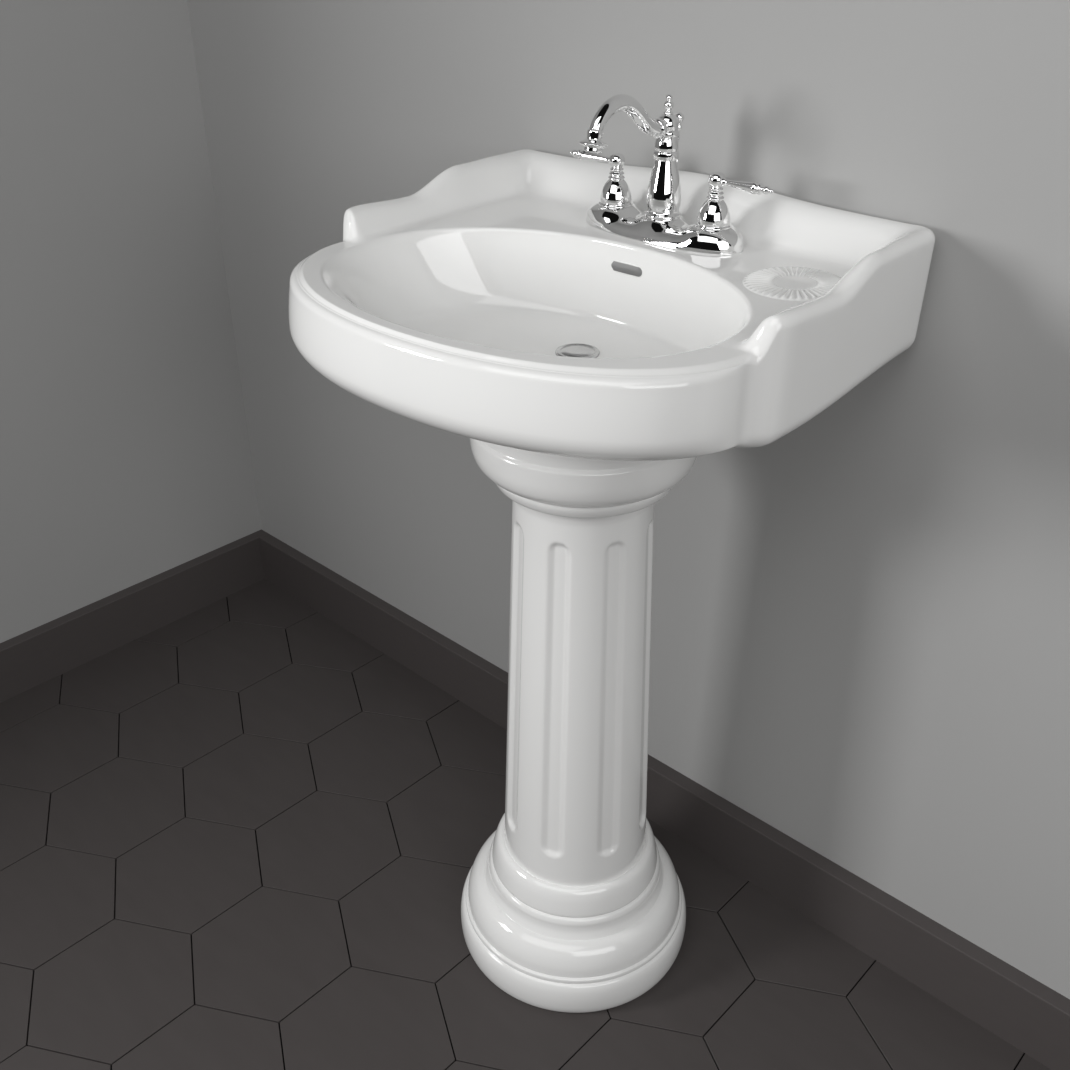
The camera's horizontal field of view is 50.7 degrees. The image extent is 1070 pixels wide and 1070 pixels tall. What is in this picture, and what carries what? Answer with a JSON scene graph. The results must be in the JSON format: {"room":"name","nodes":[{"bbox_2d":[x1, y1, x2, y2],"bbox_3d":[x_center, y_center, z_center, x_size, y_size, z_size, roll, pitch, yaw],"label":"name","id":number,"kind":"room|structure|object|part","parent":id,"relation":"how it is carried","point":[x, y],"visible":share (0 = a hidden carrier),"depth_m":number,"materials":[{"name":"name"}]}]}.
{"room":"bathroom","nodes":[
{"label":"bathroom","id":0,"kind":"room"},
{"bbox_2d":[0,0,260,642],"bbox_3d":[-1.108,-0.816,1.220,0.120,2.750,1.500,25,39,36],"label":"wall","id":1,"kind":"structure","parent":0,"point":[126,461],"depth_m":1.88,"materials":[{"name":"grey paint"}]},
{"bbox_2d":[0,530,264,702],"bbox_3d":[-1.056,0.311,1.821,0.022,0.098,1.500,25,39,36],"label":"baseboard","id":2,"kind":"structure","parent":1,"relation":"attached to","point":[34,657],"depth_m":2.08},
{"bbox_2d":[0,579,1050,1069],"bbox_3d":[-0.385,1.554,-0.164,4.200,0.050,4.000,25,39,36],"label":"floor","id":3,"kind":"structure","parent":0,"point":[239,833],"depth_m":1.57,"materials":[{"name":"tile"}]},
{"bbox_2d":[289,149,934,1012],"bbox_3d":[0.029,0.100,1.334,0.554,0.954,0.474,25,39,36],"label":"pedestal sink","id":4,"kind":"object","parent":3,"relation":"on","point":[586,371],"visible":0.96,"depth_m":1.20,"materials":[{"name":"white ceramic"}]},
{"bbox_2d":[289,149,934,460],"bbox_3d":[0.029,-0.238,1.137,0.554,0.172,0.474,25,39,36],"label":"basin","id":5,"kind":"object","parent":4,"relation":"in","point":[482,302],"depth_m":1.10,"materials":[{"name":"white ceramic"}]},
{"bbox_2d":[570,94,773,255],"bbox_3d":[0.135,-0.389,1.182,0.192,0.155,0.192,-1,30,-2],"label":"faucet","id":6,"kind":"object","parent":4,"relation":"on","point":[662,224],"visible":1,"depth_m":1.17,"materials":[{"name":"silver metal"}]},
{"bbox_3d":[0.062,-0.418,1.246,0.063,0.012,0.012,25,39,36],"label":"lever","id":7,"kind":"part","parent":6,"relation":"part of","materials":[{"name":"silver metal"}]},
{"bbox_3d":[0.089,-0.389,1.234,0.038,0.056,0.038,25,39,36],"label":"handle","id":8,"kind":"part","parent":6,"relation":"part of","materials":[{"name":"silver metal"}]},
{"bbox_3d":[0.094,-0.413,1.115,0.016,0.047,0.116,25,39,36],"label":"spout","id":9,"kind":"part","parent":6,"relation":"part of","materials":[{"name":"silver metal"}]},
{"bbox_3d":[0.137,-0.334,1.214,0.204,0.027,0.070,25,39,36],"label":"plate","id":10,"kind":"part","parent":6,"relation":"part of","materials":[{"name":"silver metal"}]},
{"bbox_3d":[0.150,-0.391,1.195,0.010,0.108,0.010,25,39,36],"label":"lift rod","id":11,"kind":"part","parent":6,"relation":"part of","materials":[{"name":"silver metal"}]},
{"bbox_3d":[0.185,-0.344,1.157,0.038,0.056,0.038,25,39,36],"label":"handle","id":12,"kind":"part","parent":6,"relation":"part of","materials":[{"name":"silver metal"}]},
{"bbox_3d":[0.211,-0.348,1.125,0.063,0.012,0.012,25,39,36],"label":"lever","id":13,"kind":"part","parent":6,"relation":"part of","materials":[{"name":"silver metal"}]},
{"bbox_2d":[187,0,1069,998],"bbox_3d":[0.979,-0.391,0.491,4.320,2.750,0.120,25,39,36],"label":"wall","id":14,"kind":"structure","parent":0,"point":[860,614],"depth_m":1.33,"materials":[{"name":"grey paint"}]},
{"bbox_2d":[259,529,1069,1069],"bbox_3d":[0.974,0.758,1.054,4.200,0.098,0.022,25,39,36],"label":"baseboard","id":15,"kind":"structure","parent":14,"relation":"attached to","point":[1024,1012],"depth_m":1.55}
]}

